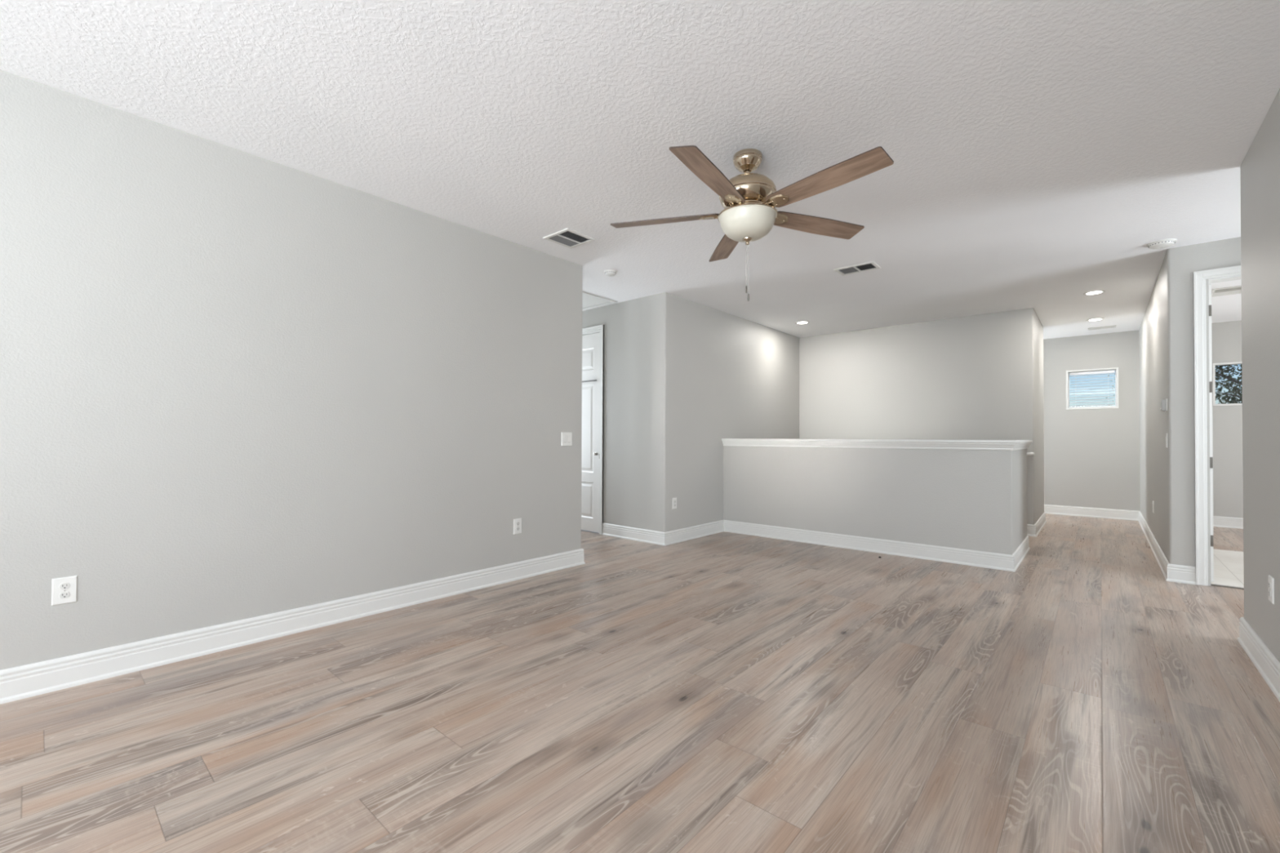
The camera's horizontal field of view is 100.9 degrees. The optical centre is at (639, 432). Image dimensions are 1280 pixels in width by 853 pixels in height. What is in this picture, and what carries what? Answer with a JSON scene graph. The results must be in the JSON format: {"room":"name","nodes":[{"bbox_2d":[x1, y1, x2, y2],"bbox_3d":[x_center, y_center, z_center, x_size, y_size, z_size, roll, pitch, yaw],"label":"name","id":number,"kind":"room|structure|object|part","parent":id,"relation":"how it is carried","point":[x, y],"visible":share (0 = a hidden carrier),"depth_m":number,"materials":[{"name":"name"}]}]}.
{"room":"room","nodes":[
{"label":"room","id":0,"kind":"room"},
{"bbox_2d":[0,69,799,670],"bbox_3d":[-2.163,1.180,4.781,2.447,5.440,11.595,0,-1,41],"label":"wall","id":1,"kind":"structure","parent":0,"point":[235,384],"depth_m":3.07,"materials":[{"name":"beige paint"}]},
{"bbox_2d":[51,575,77,605],"bbox_3d":[-2.639,0.727,2.425,0.009,0.122,0.080,0,-1,41],"label":"electrical outlet","id":2,"kind":"object","parent":1,"relation":"attached to","point":[64,589],"visible":1,"depth_m":2.42,"materials":[{"name":"white plastic"}]},
{"bbox_2d":[58,591,70,598],"bbox_3d":[-2.637,0.747,2.423,0.003,0.028,0.034,0,-1,41],"label":"receptacle","id":3,"kind":"object","parent":2,"relation":"attached to","point":[61,594],"depth_m":2.42,"materials":[{"name":"white plastic"}]},
{"bbox_2d":[59,582,70,589],"bbox_3d":[-2.637,0.706,2.423,0.003,0.028,0.034,0,-1,41],"label":"receptacle","id":4,"kind":"object","parent":2,"relation":"attached to","point":[62,585],"depth_m":2.42,"materials":[{"name":"white plastic"}]},
{"bbox_2d":[0,548,585,704],"bbox_3d":[-2.789,1.098,2.240,0.022,0.140,6.938,0,-1,41],"label":"baseboard","id":5,"kind":"structure","parent":1,"relation":"attached to","point":[19,682],"depth_m":2.91,"materials":[{"name":"white wood"}]},
{"bbox_2d":[513,518,521,534],"bbox_3d":[-0.996,0.767,4.310,0.009,0.122,0.078,0,-1,41],"label":"electrical outlet","id":6,"kind":"object","parent":1,"relation":"attached to","point":[517,522],"visible":1,"depth_m":4.31,"materials":[{"name":"white plastic"}]},
{"bbox_2d":[560,431,572,445],"bbox_3d":[-0.650,0.062,4.711,0.010,0.122,0.125,0,-1,41],"label":"light switch","id":7,"kind":"object","parent":1,"relation":"attached to","point":[566,437],"visible":1,"depth_m":4.71,"materials":[{"name":"white plastic"}]},
{"bbox_2d":[601,523,664,545],"bbox_3d":[-0.088,1.153,5.997,0.959,0.140,0.022,0,-1,41],"label":"baseboard","id":8,"kind":"structure","parent":1,"relation":"attached to","point":[650,536],"depth_m":5.97,"materials":[{"name":"white wood"}]},
{"bbox_2d":[671,497,676,509],"bbox_3d":[0.384,0.788,5.838,0.009,0.122,0.078,0,-1,41],"label":"electrical outlet","id":9,"kind":"object","parent":1,"relation":"attached to","point":[674,500],"visible":1,"depth_m":5.83,"materials":[{"name":"white plastic"}]},
{"bbox_2d":[664,520,724,546],"bbox_3d":[0.654,1.157,6.135,0.022,0.140,1.204,0,-1,41],"label":"baseboard","id":10,"kind":"structure","parent":1,"relation":"attached to","point":[682,535],"depth_m":6.08,"materials":[{"name":"white wood"}]},
{"bbox_2d":[582,306,600,333],"bbox_3d":[-0.987,-0.141,6.895,1.455,2.740,0.120,0,-1,41],"label":"wall","id":11,"kind":"structure","parent":0,"point":[590,317],"depth_m":6.49,"materials":[{"name":"beige paint"}]},
{"bbox_2d":[581,324,604,534],"bbox_3d":[-0.770,-0.029,6.686,0.971,2.513,0.147,0,-1,41],"label":"door","id":12,"kind":"structure","parent":11,"relation":"in","point":[593,343],"depth_m":6.48,"materials":[{"name":"white wood"}]},
{"bbox_2d":[0,513,1279,852],"bbox_3d":[1.312,1.324,3.401,9.740,0.250,14.322,0,-1,41],"label":"floor","id":13,"kind":"structure","parent":0,"point":[724,691],"depth_m":2.16,"materials":[{"name":"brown wood"}]},
{"bbox_2d":[0,0,1279,339],"bbox_3d":[1.325,-1.601,3.434,9.740,0.120,14.322,0,-1,41],"label":"ceiling","id":14,"kind":"structure","parent":0,"point":[1037,149],"depth_m":2.60,"materials":[{"name":"white paint"}]},
{"bbox_2d":[542,228,595,248],"bbox_3d":[-0.562,-1.535,4.200,0.292,0.010,0.292,0,-1,41],"label":"ceiling vent","id":15,"kind":"object","parent":14,"relation":"in","point":[567,237],"visible":1,"depth_m":4.19,"materials":[{"name":"white plastic"}]},
{"bbox_2d":[582,291,617,310],"bbox_3d":[-1.016,-1.514,6.028,1.000,0.014,1.160,0,-1,41],"label":"attic hatch","id":16,"kind":"object","parent":14,"relation":"attached to","point":[588,300],"visible":0.22,"depth_m":6.12,"materials":[{"name":"white"}]},
{"bbox_3d":[-1.016,-1.518,6.028,0.878,0.006,1.038,0,-1,41],"label":"hatch panel","id":17,"kind":"part","parent":16,"relation":"part of","materials":[{"name":"white"}]},
{"bbox_2d":[604,269,617,276],"bbox_3d":[-0.282,-1.510,5.044,0.124,0.040,0.124,0,-1,41],"label":"smoke detector","id":18,"kind":"object","parent":14,"relation":"attached to","point":[609,273],"visible":1,"depth_m":5.01,"materials":[{"name":"white plastic"}]},
{"bbox_2d":[610,145,893,301],"bbox_3d":[0.604,-1.143,2.921,1.515,0.813,1.512,0,-1,41],"label":"ceiling fan","id":19,"kind":"object","parent":14,"relation":"hanging from","point":[748,201],"visible":1,"depth_m":2.83,"materials":[{"name":"brown wood"}]},
{"bbox_3d":[0.148,-1.232,3.081,0.638,0.038,0.141,0,-1,14],"label":"blade","id":20,"kind":"part","parent":19,"relation":"part of","materials":[{"name":"brown wood"}]},
{"bbox_3d":[0.351,-1.236,2.568,0.141,0.038,0.638,0,-1,32],"label":"blade","id":21,"kind":"part","parent":19,"relation":"part of","materials":[{"name":"brown wood"}]},
{"bbox_3d":[0.574,-1.226,3.432,0.141,0.038,0.638,0,-1,-4],"label":"blade","id":22,"kind":"part","parent":19,"relation":"part of","materials":[{"name":"brown wood"}]},
{"bbox_3d":[0.596,-0.936,2.961,0.003,0.234,0.003,0,-1,41],"label":"pull chain","id":23,"kind":"part","parent":19,"relation":"part of","materials":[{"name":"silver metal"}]},
{"bbox_3d":[0.603,-1.293,2.965,0.316,0.084,0.316,0,-1,41],"label":"lamp shade","id":24,"kind":"part","parent":19,"relation":"part of","materials":[{"name":"metal"}]},
{"bbox_3d":[0.602,-1.147,2.963,0.322,0.131,0.322,0,-1,41],"label":"lamp shade","id":25,"kind":"part","parent":19,"relation":"part of","materials":[{"name":"beige glass"}]},
{"bbox_3d":[1.039,-1.227,3.136,0.638,0.038,0.141,1,-1,-22],"label":"blade","id":26,"kind":"part","parent":19,"relation":"part of","materials":[{"name":"brown wood"}]},
{"bbox_3d":[0.901,-1.234,2.603,0.141,0.038,0.638,1,-1,-40],"label":"blade","id":27,"kind":"part","parent":19,"relation":"part of","materials":[{"name":"brown wood"}]},
{"bbox_2d":[795,320,808,324],"bbox_3d":[2.212,-1.490,7.207,0.184,0.008,0.184,0,-1,41],"label":"recessed light","id":28,"kind":"object","parent":14,"relation":"in","point":[801,322],"visible":1,"depth_m":7.20,"materials":[{"name":"white plastic"}]},
{"bbox_2d":[833,261,880,275],"bbox_3d":[2.016,-1.516,4.907,0.352,0.010,0.228,0,-1,41],"label":"ceiling vent","id":29,"kind":"object","parent":14,"relation":"in","point":[868,266],"visible":1,"depth_m":4.90,"materials":[{"name":"white plastic"}]},
{"bbox_2d":[1083,289,1105,295],"bbox_3d":[4.877,-1.496,5.676,0.184,0.008,0.184,0,-1,41],"label":"recessed light","id":30,"kind":"object","parent":14,"relation":"in","point":[1100,291],"visible":1,"depth_m":5.67,"materials":[{"name":"white plastic"}]},
{"bbox_2d":[1086,317,1104,321],"bbox_3d":[5.985,-1.476,6.947,0.184,0.008,0.184,0,-1,41],"label":"recessed light","id":31,"kind":"object","parent":14,"relation":"in","point":[1100,318],"visible":1,"depth_m":6.94,"materials":[{"name":"white plastic"}]},
{"bbox_2d":[1088,324,1115,330],"bbox_3d":[6.499,-1.468,7.439,0.300,0.010,0.160,0,-1,41],"label":"ceiling vent","id":32,"kind":"object","parent":14,"relation":"in","point":[1114,326],"visible":1,"depth_m":7.42,"materials":[{"name":"white plastic"}]},
{"bbox_2d":[1146,238,1177,249],"bbox_3d":[4.185,-1.499,4.242,0.176,0.040,0.176,0,-1,41],"label":"smoke detector","id":33,"kind":"object","parent":14,"relation":"attached to","point":[1161,244],"visible":1,"depth_m":4.20,"materials":[{"name":"white plastic"}]},
{"bbox_2d":[1211,285,1241,297],"bbox_3d":[6.215,-1.490,5.590,0.260,0.010,0.400,0,-1,41],"label":"ceiling vent","id":34,"kind":"object","parent":14,"relation":"in","point":[1237,289],"visible":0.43,"depth_m":5.58,"materials":[{"name":"white plastic"}]},
{"bbox_2d":[723,445,1026,555],"bbox_3d":[2.574,0.698,6.104,2.962,1.074,1.260,0,-1,41],"label":"wall","id":35,"kind":"structure","parent":0,"point":[971,500],"depth_m":5.36,"materials":[{"name":"beige paint"}]},
{"bbox_2d":[724,520,1014,572],"bbox_3d":[2.159,1.158,5.608,2.984,0.140,0.022,0,-1,41],"label":"baseboard","id":36,"kind":"structure","parent":35,"relation":"attached to","point":[940,553],"depth_m":5.35,"materials":[{"name":"white wood"}]},
{"bbox_2d":[721,438,1032,450],"bbox_3d":[2.594,0.128,6.095,3.009,0.090,1.354,0,-1,41],"label":"trim","id":37,"kind":"structure","parent":35,"relation":"on","point":[1007,445],"depth_m":5.29,"materials":[{"name":"white wood"}]},
{"bbox_2d":[1012,535,1030,571],"bbox_3d":[3.696,1.159,5.119,0.022,0.140,1.304,0,-1,41],"label":"baseboard","id":38,"kind":"structure","parent":35,"relation":"attached to","point":[1020,553],"depth_m":5.05,"materials":[{"name":"white wood"}]},
{"bbox_2d":[799,307,1044,524],"bbox_3d":[4.086,1.242,7.845,2.952,5.440,1.475,0,-1,41],"label":"wall","id":39,"kind":"structure","parent":0,"point":[975,377],"depth_m":7.08,"materials":[{"name":"beige paint"}]},
{"bbox_2d":[1026,452,1034,456],"bbox_3d":[3.793,1.050,7.062,2.376,1.606,0.095,0,-1,41],"label":"handrail","id":40,"kind":"object","parent":39,"relation":"attached to","point":[1028,453],"visible":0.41,"depth_m":6.29,"materials":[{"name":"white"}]},
{"bbox_2d":[1026,524,1036,537],"bbox_3d":[4.674,1.177,6.340,0.131,0.140,0.022,0,-1,41],"label":"baseboard","id":41,"kind":"structure","parent":39,"relation":"attached to","point":[1031,529],"depth_m":6.33,"materials":[{"name":"white wood"}]},
{"bbox_2d":[1034,511,1046,536],"bbox_3d":[5.207,1.186,6.869,0.022,0.140,1.519,0,-1,41],"label":"baseboard","id":42,"kind":"structure","parent":39,"relation":"attached to","point":[1042,521],"depth_m":6.80,"materials":[{"name":"white wood"}]},
{"bbox_2d":[1043,320,1243,518],"bbox_3d":[7.297,-0.097,7.600,6.220,2.740,0.160,0,-1,41],"label":"wall","id":43,"kind":"structure","parent":0,"point":[1091,456],"depth_m":7.80,"materials":[{"name":"beige paint"}]},
{"bbox_2d":[1044,504,1138,520],"bbox_3d":[6.026,1.208,8.567,3.023,0.140,0.022,0,-1,41],"label":"baseboard","id":44,"kind":"structure","parent":43,"relation":"attached to","point":[1132,515],"depth_m":7.91,"materials":[{"name":"white wood"}]},
{"bbox_2d":[1066,367,1119,409],"bbox_3d":[6.812,-0.647,7.970,0.598,0.600,0.092,0,-1,41],"label":"trim","id":45,"kind":"structure","parent":43,"relation":"attached to","point":[1112,368],"depth_m":7.94,"materials":[{"name":"white wood"}]},
{"bbox_2d":[1068,369,1116,408],"bbox_3d":[6.858,-0.646,8.022,0.598,0.600,0.040,0,-1,41],"label":"window","id":46,"kind":"structure","parent":43,"relation":"in","point":[1108,370],"depth_m":7.83,"materials":[{"name":"white plastic"}]},
{"bbox_2d":[1069,369,1115,408],"bbox_3d":[6.820,-0.645,7.978,0.518,0.544,0.050,0,-1,41],"label":"window blind","id":47,"kind":"object","parent":46,"relation":"attached to","point":[1108,372],"visible":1,"depth_m":7.97,"materials":[{"name":"white plastic"}]},
{"bbox_3d":[6.818,-0.381,7.975,0.518,0.016,0.040,0,-1,41],"label":"rail","id":48,"kind":"part","parent":47,"relation":"part of","materials":[{"name":"white plastic"}]},
{"bbox_2d":[1212,361,1242,405],"bbox_3d":[7.971,-0.640,6.960,0.598,0.573,0.092,0,-1,41],"label":"trim","id":49,"kind":"structure","parent":43,"relation":"attached to","point":[1214,365],"depth_m":7.11,"materials":[{"name":"white wood"}]},
{"bbox_2d":[1213,515,1243,528],"bbox_3d":[8.371,1.196,6.524,2.957,0.140,0.022,0,-1,41],"label":"baseboard","id":50,"kind":"structure","parent":43,"relation":"attached to","point":[1219,522],"depth_m":7.01,"materials":[{"name":"white wood"}]},
{"bbox_2d":[1138,242,1210,586],"bbox_3d":[5.857,-0.122,5.903,0.232,2.740,4.290,0,-1,41],"label":"wall","id":51,"kind":"structure","parent":0,"point":[1166,331],"depth_m":4.35,"materials":[{"name":"beige paint"}]},
{"bbox_2d":[1137,511,1168,579],"bbox_3d":[5.748,1.178,5.964,0.022,0.140,4.312,0,-1,41],"label":"baseboard","id":52,"kind":"structure","parent":51,"relation":"attached to","point":[1162,560],"depth_m":5.34,"materials":[{"name":"white wood"}]},
{"bbox_2d":[1160,398,1167,411],"bbox_3d":[4.438,-0.227,4.480,0.038,0.104,0.130,0,-1,41],"label":"thermostat","id":53,"kind":"object","parent":51,"relation":"attached to","point":[1163,402],"visible":1,"depth_m":4.44,"materials":[{"name":"white plastic"}]},
{"bbox_3d":[4.449,-0.227,4.470,0.008,0.104,0.130,0,-1,41],"label":"plate","id":54,"kind":"part","parent":53,"relation":"part of","materials":[{"name":"white plastic"}]},
{"bbox_2d":[1165,433,1167,447],"bbox_3d":[4.434,0.070,4.453,0.010,0.122,0.078,0,-1,41],"label":"light switch","id":55,"kind":"object","parent":51,"relation":"attached to","point":[1166,433],"visible":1,"depth_m":4.43,"materials":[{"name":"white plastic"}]},
{"bbox_2d":[1165,564,1195,584],"bbox_3d":[4.396,1.153,4.298,0.171,0.140,0.022,0,-1,41],"label":"baseboard","id":56,"kind":"structure","parent":51,"relation":"attached to","point":[1175,573],"depth_m":4.29,"materials":[{"name":"white wood"}]},
{"bbox_2d":[1193,265,1244,589],"bbox_3d":[5.158,-0.030,4.281,1.013,2.513,0.976,0,-1,41],"label":"door frame","id":57,"kind":"structure","parent":51,"relation":"in","point":[1222,274],"depth_m":4.23,"materials":[{"name":"white wood"}]},
{"bbox_2d":[1208,236,1240,278],"bbox_3d":[5.693,-0.153,3.281,2.965,2.740,0.120,0,-1,41],"label":"wall","id":58,"kind":"structure","parent":0,"point":[1225,253],"depth_m":4.17,"materials":[{"name":"beige paint"}]},
{"bbox_2d":[1210,549,1244,587],"bbox_3d":[6.320,1.353,4.077,3.077,0.251,2.058,0,-1,41],"label":"tile","id":59,"kind":"structure","parent":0,"point":[1228,571],"depth_m":4.77,"materials":[{"name":"beige tile"}]},
{"bbox_2d":[1240,88,1279,662],"bbox_3d":[1.684,-0.217,-0.817,2.386,2.740,8.176,0,-1,41],"label":"wall","id":60,"kind":"structure","parent":0,"point":[1260,169],"depth_m":2.65,"materials":[{"name":"beige paint"}]},
{"bbox_2d":[1237,617,1279,702],"bbox_3d":[0.778,1.088,-0.032,0.022,0.140,8.198,0,-1,41],"label":"baseboard","id":61,"kind":"structure","parent":60,"relation":"attached to","point":[1260,655],"depth_m":2.64,"materials":[{"name":"white wood"}]},
{"bbox_2d":[1267,575,1274,604],"bbox_3d":[3.015,0.752,2.528,0.009,0.122,0.080,0,-1,41],"label":"electrical outlet","id":62,"kind":"object","parent":60,"relation":"attached to","point":[1271,580],"visible":1,"depth_m":2.51,"materials":[{"name":"white plastic"}]},
{"label":"outside","id":63,"kind":"structure","parent":0,"visible":0},
{"bbox_3d":[33.151,5.081,38.023,120.000,0.300,79.000,0,-1,41],"label":"ground","id":64,"kind":"structure","parent":63,"visible":0},
{"bbox_2d":[1215,364,1242,404],"bbox_3d":[14.351,-0.316,11.986,5.932,9.748,5.930,0,-1,-5],"label":"tree","id":65,"kind":"object","parent":64,"relation":"on","point":[1233,380],"visible":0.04,"depth_m":12.42,"materials":[{"name":"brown plant"}]}
]}

